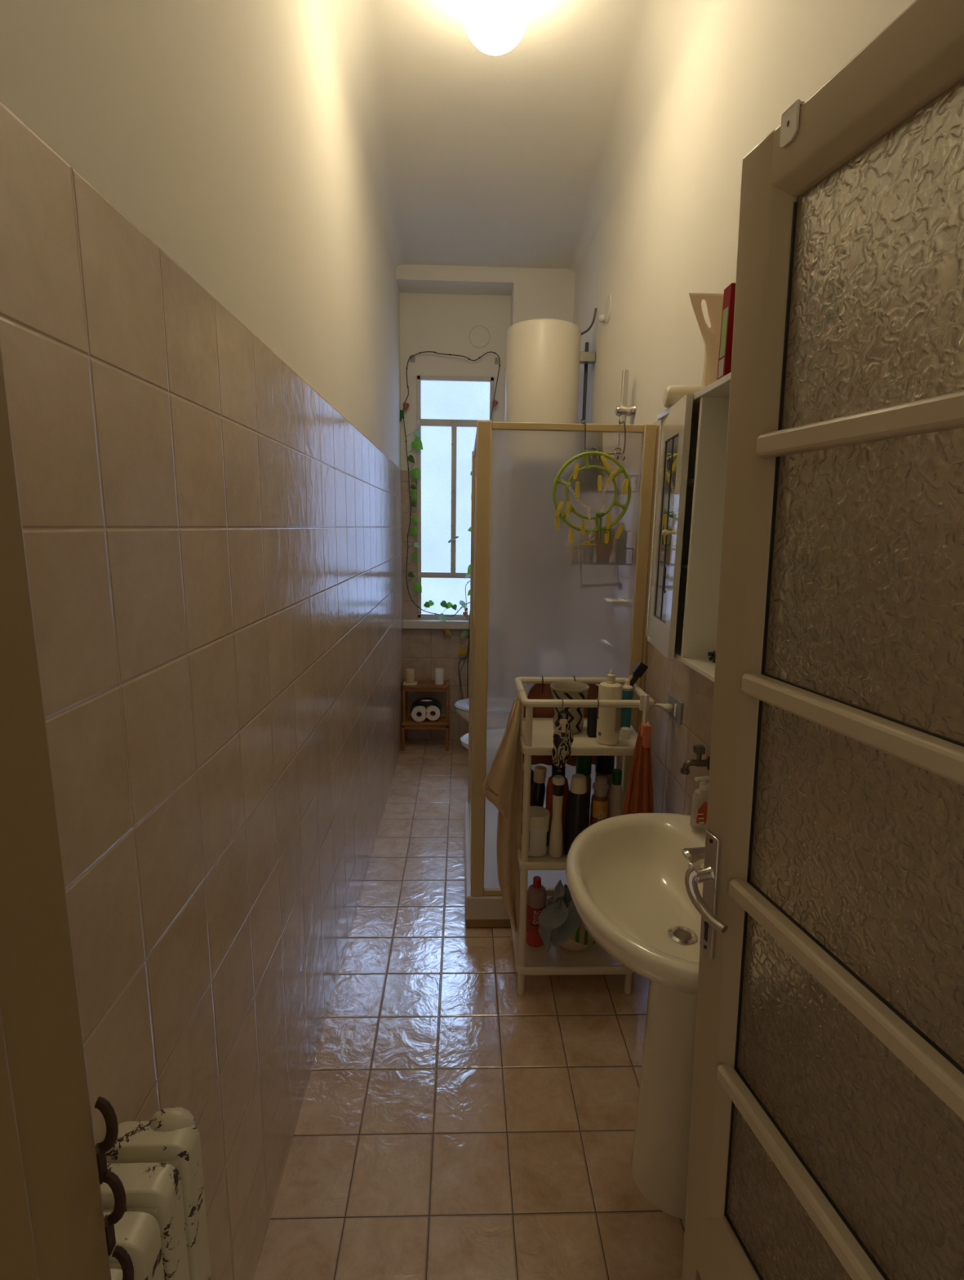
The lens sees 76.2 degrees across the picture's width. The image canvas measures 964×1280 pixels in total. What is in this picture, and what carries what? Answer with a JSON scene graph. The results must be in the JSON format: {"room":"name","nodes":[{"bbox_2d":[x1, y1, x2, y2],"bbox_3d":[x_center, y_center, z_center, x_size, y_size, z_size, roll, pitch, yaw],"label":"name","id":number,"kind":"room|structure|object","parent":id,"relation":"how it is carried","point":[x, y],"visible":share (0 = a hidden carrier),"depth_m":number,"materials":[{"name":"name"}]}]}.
{"room":"bathroom","nodes":[
{"label":"bathroom","id":0,"kind":"room"},
{"bbox_2d":[0,0,403,1279],"bbox_3d":[-0.592,-0.433,2.359,0.157,3.220,4.490,1,10,-2],"label":"wall","id":1,"kind":"structure","parent":0,"point":[200,294],"depth_m":1.06,"materials":[{"name":"beige tile"}]},
{"bbox_2d":[253,738,684,1279],"bbox_3d":[0.059,1.376,1.812,1.458,0.120,6.260,1,10,-2],"label":"floor","id":2,"kind":"structure","parent":0,"point":[454,1123],"depth_m":1.76,"materials":[{"name":"tile"}]},
{"bbox_2d":[100,1106,211,1279],"bbox_3d":[-0.416,1.055,0.746,0.117,0.882,0.271,1,10,-2],"label":"radiator","id":3,"kind":"object","parent":2,"relation":"on","point":[162,1228],"visible":0.62,"depth_m":0.73,"materials":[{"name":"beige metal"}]},
{"bbox_2d":[401,679,449,751],"bbox_3d":[-0.416,0.556,4.584,0.340,0.475,0.265,1,10,-2],"label":"step stool","id":4,"kind":"object","parent":2,"relation":"on","point":[442,722],"visible":0.92,"depth_m":4.50,"materials":[{"name":"orange wood"}]},
{"bbox_2d":[403,680,417,684],"bbox_3d":[-0.531,0.319,4.551,0.100,0.007,0.093,1,10,-2],"label":"square dish","id":5,"kind":"object","parent":4,"relation":"on","point":[404,682],"visible":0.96,"depth_m":4.52,"materials":[{"name":"white ceramic"}]},
{"bbox_2d":[405,668,414,684],"bbox_3d":[-0.532,0.263,4.539,0.066,0.108,0.066,1,10,-2],"label":"candle","id":6,"kind":"object","parent":5,"relation":"on","point":[410,673],"visible":1,"depth_m":4.51,"materials":[{"name":"beige wax"}]},
{"bbox_2d":[410,697,442,721],"bbox_3d":[-0.410,0.508,4.545,0.226,0.153,0.145,1,10,-2],"label":"pack","id":7,"kind":"object","parent":4,"relation":"on","point":[435,705],"visible":1,"depth_m":4.48,"materials":[{"name":"paper"}]},
{"bbox_2d":[434,667,444,684],"bbox_3d":[-0.315,0.270,4.537,0.072,0.116,0.072,1,10,-2],"label":"candle","id":8,"kind":"object","parent":4,"relation":"on","point":[438,672],"visible":1,"depth_m":4.51,"materials":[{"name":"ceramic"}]},
{"bbox_2d":[454,697,469,722],"bbox_3d":[0.181,0.464,4.293,0.750,0.780,0.360,1,10,-2],"label":"toilet","id":9,"kind":"object","parent":2,"relation":"on","point":[461,706],"visible":0.13,"depth_m":4.22,"materials":[{"name":"white ceramic"}]},
{"bbox_2d":[460,733,468,749],"bbox_3d":[0.215,0.729,3.702,0.695,0.472,0.350,1,10,-2],"label":"bidet","id":10,"kind":"object","parent":2,"relation":"on","point":[464,739],"visible":0.04,"depth_m":3.63,"materials":[{"name":"white ceramic"}]},
{"bbox_2d":[464,420,659,927],"bbox_3d":[0.271,0.129,2.780,0.680,1.988,0.887,1,10,-2],"label":"cabin","id":11,"kind":"object","parent":2,"relation":"on","point":[541,603],"visible":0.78,"depth_m":2.29,"materials":[{"name":"glass"}]},
{"bbox_2d":[464,801,552,927],"bbox_3d":[0.256,1.035,2.947,0.678,0.145,0.887,1,10,-2],"label":"shower tray","id":12,"kind":"object","parent":11,"relation":"on","point":[485,909],"depth_m":2.51,"materials":[{"name":"ceramic"}]},
{"bbox_2d":[580,418,626,460],"bbox_3d":[0.437,-0.492,2.263,0.264,0.613,0.189,1,10,-2],"label":"shower caddy","id":13,"kind":"object","parent":11,"relation":"hanging from","point":[581,420],"visible":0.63,"depth_m":2.17,"materials":[{"name":"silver metal"}]},
{"bbox_2d":[552,451,631,545],"bbox_3d":[0.387,-0.497,2.162,0.279,0.322,0.030,1,10,-2],"label":"dryer","id":14,"kind":"object","parent":13,"relation":"hanging from","point":[615,472],"visible":1,"depth_m":2.16,"materials":[{"name":"green plastic"}]},
{"bbox_2d":[510,676,654,995],"bbox_3d":[0.331,0.696,2.219,0.434,1.079,0.325,1,10,-2],"label":"trolley","id":15,"kind":"object","parent":2,"relation":"on","point":[536,739],"visible":0.44,"depth_m":2.12,"materials":[{"name":"beige plastic"}]},
{"bbox_2d":[482,688,523,935],"bbox_3d":[0.071,0.612,2.137,0.142,0.907,0.086,1,10,-2],"label":"towel","id":16,"kind":"object","parent":15,"relation":"hanging from","point":[503,784],"visible":0.98,"depth_m":2.13,"materials":[{"name":"beige fabric"}]},
{"bbox_2d":[521,768,533,828],"bbox_3d":[0.167,0.586,2.250,0.048,0.260,0.038,1,10,-2],"label":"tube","id":17,"kind":"object","parent":15,"relation":"on","point":[532,771],"visible":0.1,"depth_m":2.22,"materials":[{"name":"plastic"}]},
{"bbox_2d":[521,805,550,857],"bbox_3d":[0.186,0.665,2.138,0.097,0.146,0.097,1,10,-2],"label":"jar","id":18,"kind":"object","parent":15,"relation":"on","point":[540,816],"visible":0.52,"depth_m":2.10,"materials":[{"name":"white plastic"}]},
{"bbox_2d":[525,875,546,946],"bbox_3d":[0.199,0.992,2.258,0.072,0.258,0.074,1,10,-2],"label":"bottle","id":19,"kind":"object","parent":15,"relation":"on","point":[536,892],"visible":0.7,"depth_m":2.23,"materials":[{"name":"red plastic"}]},
{"bbox_2d":[529,765,546,806],"bbox_3d":[0.194,0.586,2.215,0.070,0.269,0.052,1,10,-2],"label":"bottle","id":20,"kind":"object","parent":15,"relation":"on","point":[537,789],"visible":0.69,"depth_m":2.19,"materials":[{"name":"black plastic"}]},
{"bbox_2d":[516,835,567,870],"bbox_3d":[0.330,0.735,2.226,0.417,0.028,0.316,1,10,-2],"label":"shelf","id":21,"kind":"object","parent":15,"relation":"attached to","point":[545,862],"depth_m":2.07,"materials":[{"name":"beige plastic"}]},
{"bbox_2d":[541,675,543,693],"bbox_3d":[0.222,0.164,2.263,0.004,0.064,0.045,1,10,-2],"label":"wire hook","id":22,"kind":"object","parent":15,"relation":"attached to","point":[542,675],"visible":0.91,"depth_m":2.25,"materials":[{"name":"black metal"}]},
{"bbox_2d":[548,774,564,857],"bbox_3d":[0.256,0.602,2.098,0.047,0.287,0.047,1,10,-2],"label":"bottle","id":23,"kind":"object","parent":15,"relation":"on","point":[555,851],"visible":1,"depth_m":2.08,"materials":[{"name":"beige plastic"}]},
{"bbox_2d":[546,763,568,844],"bbox_3d":[0.268,0.583,2.196,0.080,0.288,0.080,1,10,-2],"label":"bottle","id":24,"kind":"object","parent":15,"relation":"on","point":[554,769],"visible":0.48,"depth_m":2.17,"materials":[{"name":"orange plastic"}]},
{"bbox_2d":[522,683,599,766],"bbox_3d":[0.301,0.311,2.326,0.316,0.343,0.021,1,10,-2],"label":"towel","id":25,"kind":"object","parent":15,"relation":"hanging from","point":[535,692],"visible":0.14,"depth_m":2.31,"materials":[{"name":"red fabric"}]},
{"bbox_2d":[560,697,563,719],"bbox_3d":[0.257,0.219,1.969,0.004,0.064,0.045,1,10,-2],"label":"wire hook","id":26,"kind":"object","parent":15,"relation":"attached to","point":[562,698],"visible":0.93,"depth_m":1.96,"materials":[{"name":"black metal"}]},
{"bbox_2d":[551,710,573,771],"bbox_3d":[0.258,0.323,1.963,0.068,0.206,0.032,1,10,-2],"label":"case","id":27,"kind":"object","parent":26,"relation":"hanging from","point":[562,739],"visible":1,"depth_m":1.95,"materials":[{"name":"multicoloured fabric"}]},
{"bbox_2d":[546,895,589,951],"bbox_3d":[0.341,1.052,2.275,0.212,0.137,0.212,1,10,-2],"label":"bowl","id":28,"kind":"object","parent":15,"relation":"on","point":[571,945],"visible":0.14,"depth_m":2.21,"materials":[{"name":"beige ceramic"}]},
{"bbox_2d":[537,880,581,951],"bbox_3d":[0.281,0.959,2.137,0.173,0.216,0.108,1,10,-2],"label":"rag","id":29,"kind":"object","parent":28,"relation":"on","point":[558,922],"visible":0.88,"depth_m":2.13,"materials":[{"name":"fabric"}]},
{"bbox_2d":[570,921,595,945],"bbox_3d":[0.361,0.989,2.205,0.216,0.178,0.109,-2,11,-17],"label":"striped cloth","id":30,"kind":"object","parent":28,"relation":"on","point":[581,935],"visible":0.09,"depth_m":2.16,"materials":[{"name":"fabric"}]},
{"bbox_2d":[550,680,589,733],"bbox_3d":[0.306,0.239,2.164,0.136,0.162,0.136,1,10,-2],"label":"tumbler","id":31,"kind":"object","parent":15,"relation":"on","point":[566,690],"visible":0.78,"depth_m":2.12,"materials":[{"name":"grey ceramic"}]},
{"bbox_2d":[510,920,633,975],"bbox_3d":[0.324,1.127,2.299,0.417,0.028,0.316,1,10,-2],"label":"shelf","id":32,"kind":"object","parent":15,"relation":"attached to","point":[593,960],"depth_m":2.18,"materials":[{"name":"beige plastic"}]},
{"bbox_2d":[564,773,589,855],"bbox_3d":[0.327,0.601,2.110,0.082,0.286,0.082,1,10,-2],"label":"bottle","id":33,"kind":"object","parent":15,"relation":"on","point":[576,820],"visible":0.85,"depth_m":2.08,"materials":[{"name":"black plastic"}]},
{"bbox_2d":[520,717,637,755],"bbox_3d":[0.337,0.334,2.152,0.417,0.028,0.316,1,10,-2],"label":"shelf","id":34,"kind":"object","parent":15,"relation":"attached to","point":[543,731],"depth_m":2.04,"materials":[{"name":"beige plastic"}]},
{"bbox_2d":[575,755,591,826],"bbox_3d":[0.369,0.556,2.255,0.060,0.324,0.060,1,10,-2],"label":"bottle","id":35,"kind":"object","parent":15,"relation":"on","point":[584,763],"visible":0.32,"depth_m":2.22,"materials":[{"name":"green plastic"}]},
{"bbox_2d":[586,707,597,737],"bbox_3d":[0.379,0.277,2.113,0.028,0.108,0.036,1,10,-2],"label":"box","id":36,"kind":"object","parent":15,"relation":"on","point":[592,712],"visible":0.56,"depth_m":2.10,"materials":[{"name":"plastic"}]},
{"bbox_2d":[595,697,599,719],"bbox_3d":[0.371,0.220,1.973,0.004,0.064,0.045,1,10,-2],"label":"wire hook","id":37,"kind":"object","parent":15,"relation":"attached to","point":[597,698],"visible":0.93,"depth_m":1.96,"materials":[{"name":"black metal"}]},
{"bbox_2d":[589,775,609,825],"bbox_3d":[0.406,0.605,2.122,0.064,0.276,0.066,1,10,-2],"label":"bottle","id":38,"kind":"object","parent":15,"relation":"on","point":[599,806],"visible":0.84,"depth_m":2.09,"materials":[{"name":"plastic"}]},
{"bbox_2d":[595,755,614,796],"bbox_3d":[0.447,0.557,2.263,0.068,0.320,0.068,1,10,-2],"label":"bottle","id":39,"kind":"object","parent":15,"relation":"on","point":[604,765],"visible":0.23,"depth_m":2.22,"materials":[{"name":"black plastic"}]},
{"bbox_2d":[595,668,622,745],"bbox_3d":[0.424,0.218,2.042,0.077,0.250,0.077,1,10,-2],"label":"lotion bottle","id":40,"kind":"object","parent":15,"relation":"on","point":[608,724],"visible":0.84,"depth_m":2.02,"materials":[{"name":"beige plastic"}]},
{"bbox_2d":[608,768,622,817],"bbox_3d":[0.469,0.594,2.169,0.048,0.284,0.048,1,10,-2],"label":"bottle","id":41,"kind":"object","parent":15,"relation":"on","point":[615,792],"visible":0.65,"depth_m":2.14,"materials":[{"name":"beige plastic"}]},
{"bbox_2d":[620,726,631,739],"bbox_3d":[0.491,0.318,2.103,0.034,0.034,0.034,1,10,-2],"label":"jar","id":42,"kind":"object","parent":15,"relation":"on","point":[625,732],"visible":1,"depth_m":2.09,"materials":[{"name":"white plastic"}]},
{"bbox_2d":[621,674,633,728],"bbox_3d":[0.504,0.223,2.137,0.038,0.210,0.038,1,10,-2],"label":"bottle","id":43,"kind":"object","parent":15,"relation":"on","point":[628,691],"visible":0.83,"depth_m":2.12,"materials":[{"name":"teal plastic"}]},
{"bbox_2d":[622,661,648,688],"bbox_3d":[0.500,0.184,2.160,0.151,0.220,0.026,1,10,-2],"label":"brush","id":44,"kind":"object","parent":15,"relation":"on","point":[640,668],"visible":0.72,"depth_m":2.14,"materials":[{"name":"black plastic"}]},
{"bbox_2d":[622,694,653,814],"bbox_3d":[0.512,0.416,1.981,0.121,0.488,0.050,1,10,-2],"label":"hand towel","id":45,"kind":"object","parent":15,"relation":"hanging from","point":[639,797],"visible":0.79,"depth_m":1.99,"materials":[{"name":"orange fabric"}]},
{"bbox_2d":[565,813,706,1219],"bbox_3d":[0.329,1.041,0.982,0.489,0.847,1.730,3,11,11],"label":"washbasin","id":46,"kind":"object","parent":2,"relation":"on","point":[625,873],"visible":0.58,"depth_m":1.47,"materials":[{"name":"ceramic"}]},
{"bbox_2d":[565,813,706,995],"bbox_3d":[0.422,0.635,1.427,0.452,0.207,0.660,1,10,-2],"label":"basin","id":47,"kind":"object","parent":46,"relation":"in","point":[625,873],"depth_m":1.53,"materials":[{"name":"ceramic"}]},
{"bbox_2d":[681,846,705,869],"bbox_3d":[0.542,0.485,1.390,0.180,0.124,0.054,1,10,-2],"label":"tap","id":48,"kind":"object","parent":46,"relation":"on","point":[695,856],"visible":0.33,"depth_m":1.37,"materials":[{"name":"silver metal"}]},
{"bbox_2d":[689,775,709,830],"bbox_3d":[0.584,0.426,1.622,0.058,0.144,0.045,1,10,-2],"label":"soap dispenser","id":49,"kind":"object","parent":46,"relation":"on","point":[698,821],"visible":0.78,"depth_m":1.61,"materials":[{"name":"white plastic"}]},
{"bbox_2d":[695,800,707,824],"bbox_3d":[0.577,0.451,1.605,0.034,0.066,0.001,1,10,-2],"label":"print","id":50,"kind":"object","parent":49,"relation":"attached to","point":[701,806],"depth_m":1.61,"materials":[{"name":"orange paper"}]},
{"bbox_2d":[395,264,574,738],"bbox_3d":[-0.004,-0.838,4.415,1.158,3.290,0.336,1,10,-2],"label":"wall","id":51,"kind":"structure","parent":0,"point":[440,305],"depth_m":4.25,"materials":[{"name":"beige paint"}]},
{"bbox_2d":[409,355,414,362],"bbox_3d":[-0.481,-1.946,4.245,0.034,0.044,0.038,1,10,-2],"label":"hook","id":52,"kind":"object","parent":51,"relation":"attached to","point":[412,359],"visible":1,"depth_m":4.26,"materials":[{"name":"white plastic"}]},
{"bbox_2d":[402,617,470,629],"bbox_3d":[-0.215,-0.126,4.599,0.753,0.073,0.120,1,10,-2],"label":"trim","id":53,"kind":"structure","parent":51,"relation":"attached to","point":[421,623],"depth_m":4.54,"materials":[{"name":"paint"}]},
{"bbox_2d":[400,351,500,699],"bbox_3d":[-0.246,-0.594,4.400,0.705,2.808,0.176,1,10,-2],"label":"trailing vine","id":54,"kind":"object","parent":51,"relation":"attached to","point":[416,444],"visible":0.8,"depth_m":4.44,"materials":[{"name":"green plant"}]},
{"bbox_2d":[417,375,493,618],"bbox_3d":[-0.197,-0.999,4.428,0.540,1.705,0.101,1,10,-2],"label":"window","id":55,"kind":"structure","parent":51,"relation":"in","point":[449,408],"depth_m":4.42,"materials":[{"name":"glass"}]},
{"bbox_2d":[469,325,490,347],"bbox_3d":[-0.016,-2.097,4.251,0.146,0.146,0.005,1,10,-2],"label":"air vent","id":56,"kind":"object","parent":51,"relation":"in","point":[476,326],"visible":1,"depth_m":4.25,"materials":[{"name":"paint"}]},
{"bbox_2d":[494,356,499,364],"bbox_3d":[0.105,-1.939,4.264,0.034,0.044,0.038,1,10,-2],"label":"hook","id":57,"kind":"object","parent":51,"relation":"attached to","point":[496,359],"visible":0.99,"depth_m":4.28,"materials":[{"name":"white plastic"}]},
{"bbox_2d":[504,360,506,386],"bbox_3d":[0.158,-1.036,4.414,0.033,1.820,0.021,1,10,-2],"label":"rod","id":58,"kind":"object","parent":51,"relation":"attached to","point":[505,361],"visible":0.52,"depth_m":4.26,"materials":[{"name":"white metal"}]},
{"bbox_2d":[313,0,717,277],"bbox_3d":[0.083,-1.979,2.084,1.458,0.360,4.510,1,10,-2],"label":"ceiling","id":59,"kind":"structure","parent":0,"point":[520,157],"depth_m":2.48,"materials":[{"name":"beige paint"}]},
{"bbox_2d":[459,0,532,55],"bbox_3d":[0.041,-1.906,1.847,0.220,0.218,0.220,1,10,-2],"label":"ceiling lamp","id":60,"kind":"object","parent":59,"relation":"attached to","point":[495,27],"visible":1,"depth_m":1.82,"materials":[{"name":"white plastic"}]},
{"bbox_2d":[573,0,915,815],"bbox_3d":[0.708,-0.421,2.401,0.157,3.220,4.490,1,10,-2],"label":"wall","id":61,"kind":"structure","parent":0,"point":[670,232],"depth_m":1.94,"materials":[{"name":"beige paint"}]},
{"bbox_2d":[504,307,596,423],"bbox_3d":[0.344,-1.328,3.401,0.442,0.931,0.400,-8,14,-40],"label":"water heater","id":62,"kind":"object","parent":61,"relation":"attached to","point":[544,356],"visible":0.66,"depth_m":3.21,"materials":[{"name":"white metal"}]},
{"bbox_2d":[598,294,611,323],"bbox_3d":[0.609,-1.640,3.051,0.040,0.124,0.141,1,10,-2],"label":"junction cover","id":63,"kind":"object","parent":61,"relation":"attached to","point":[602,317],"visible":1,"depth_m":3.04,"materials":[{"name":"paint"}]},
{"bbox_2d":[614,369,635,424],"bbox_3d":[0.590,-0.590,2.636,0.077,1.065,0.052,1,10,-2],"label":"shower rail","id":64,"kind":"object","parent":61,"relation":"attached to","point":[622,411],"visible":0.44,"depth_m":2.55,"materials":[{"name":"silver metal"}]},
{"bbox_2d":[652,702,673,813],"bbox_3d":[0.584,0.407,2.096,0.081,0.414,0.100,1,10,-2],"label":"plug","id":65,"kind":"object","parent":61,"relation":"attached to","point":[666,707],"visible":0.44,"depth_m":2.03,"materials":[{"name":"beige plastic"}]},
{"bbox_2d":[666,693,683,724],"bbox_3d":[0.630,0.224,2.014,0.011,0.072,0.124,1,10,-2],"label":"wall socket","id":66,"kind":"object","parent":61,"relation":"attached to","point":[677,713],"visible":1,"depth_m":1.99,"materials":[{"name":"white plastic"}]},
{"bbox_2d":[673,703,677,717],"bbox_3d":[0.628,0.229,1.994,0.005,0.042,0.016,1,10,-2],"label":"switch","id":67,"kind":"object","parent":66,"relation":"attached to","point":[675,705],"depth_m":1.99,"materials":[{"name":"white plastic"}]},
{"bbox_2d":[645,372,730,682],"bbox_3d":[0.566,-0.255,1.452,0.185,0.667,0.812,1,10,-2],"label":"upper cabinet","id":68,"kind":"object","parent":61,"relation":"attached to","point":[682,611],"visible":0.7,"depth_m":1.57,"materials":[{"name":"white laminate"}]},
{"bbox_2d":[662,384,702,408],"bbox_3d":[0.566,-0.669,1.690,0.133,0.060,0.061,3,11,9],"label":"canister","id":69,"kind":"object","parent":68,"relation":"on","point":[672,394],"visible":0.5,"depth_m":1.67,"materials":[{"name":"beige plastic"}]},
{"bbox_2d":[680,560,688,568],"bbox_3d":[0.589,-0.208,1.703,0.108,0.010,0.296,1,10,-2],"label":"shelf","id":70,"kind":"object","parent":68,"relation":"attached to","point":[684,564],"depth_m":1.66,"materials":[{"name":"white laminate"}]},
{"bbox_2d":[686,478,694,488],"bbox_3d":[0.593,-0.424,1.663,0.108,0.010,0.296,1,10,-2],"label":"shelf","id":71,"kind":"object","parent":68,"relation":"attached to","point":[690,485],"depth_m":1.64,"materials":[{"name":"white laminate"}]},
{"bbox_2d":[688,293,724,388],"bbox_3d":[0.576,-0.726,1.516,0.152,0.236,0.046,1,10,-2],"label":"pouch","id":72,"kind":"object","parent":68,"relation":"on","point":[711,335],"visible":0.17,"depth_m":1.51,"materials":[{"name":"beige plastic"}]},
{"bbox_2d":[707,650,715,662],"bbox_3d":[0.585,0.037,1.537,0.044,0.036,0.035,1,10,-2],"label":"turtle figurine","id":73,"kind":"object","parent":68,"relation":"on","point":[713,655],"visible":0.41,"depth_m":1.53,"materials":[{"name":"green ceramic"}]},
{"bbox_2d":[716,283,735,380],"bbox_3d":[0.590,-0.677,1.363,0.111,0.195,0.041,1,10,-2],"label":"box","id":74,"kind":"object","parent":68,"relation":"on","point":[724,368],"visible":0.09,"depth_m":1.35,"materials":[{"name":"red cardboard"}]},
{"bbox_2d":[718,306,728,377],"bbox_3d":[0.583,-0.673,1.346,0.109,0.177,0.027,4,11,15],"label":"print","id":75,"kind":"object","parent":74,"relation":"attached to","point":[723,358],"depth_m":1.36},
{"bbox_2d":[680,745,710,774],"bbox_3d":[0.603,0.338,1.729,0.082,0.082,0.040,1,10,-2],"label":"tap","id":76,"kind":"object","parent":61,"relation":"attached to","point":[699,750],"visible":0.97,"depth_m":1.72,"materials":[{"name":"metal"}]},
{"bbox_3d":[0.122,-0.067,0.292,1.458,3.270,0.250,1,10,-2],"label":"wall","id":77,"kind":"structure","parent":0,"visible":0},
{"bbox_2d":[0,337,133,1279],"bbox_3d":[-0.323,0.476,0.370,0.058,2.160,0.294,1,10,-2],"label":"trim","id":78,"kind":"structure","parent":77,"relation":"attached to","point":[54,1226],"depth_m":0.42,"materials":[{"name":"beige paint"}]},
{"bbox_2d":[681,0,963,1279],"bbox_3d":[0.439,0.471,0.631,0.124,2.074,0.720,-1,11,-12],"label":"door","id":79,"kind":"structure","parent":77,"relation":"in","point":[826,1142],"depth_m":0.69,"materials":[{"name":"beige paint"}]},
{"bbox_2d":[779,99,805,147],"bbox_3d":[0.369,-0.574,0.700,0.049,0.054,0.027,-1,11,-12],"label":"hook","id":80,"kind":"object","parent":79,"relation":"attached to","point":[790,117],"visible":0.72,"depth_m":0.69,"materials":[{"name":"white plastic"}]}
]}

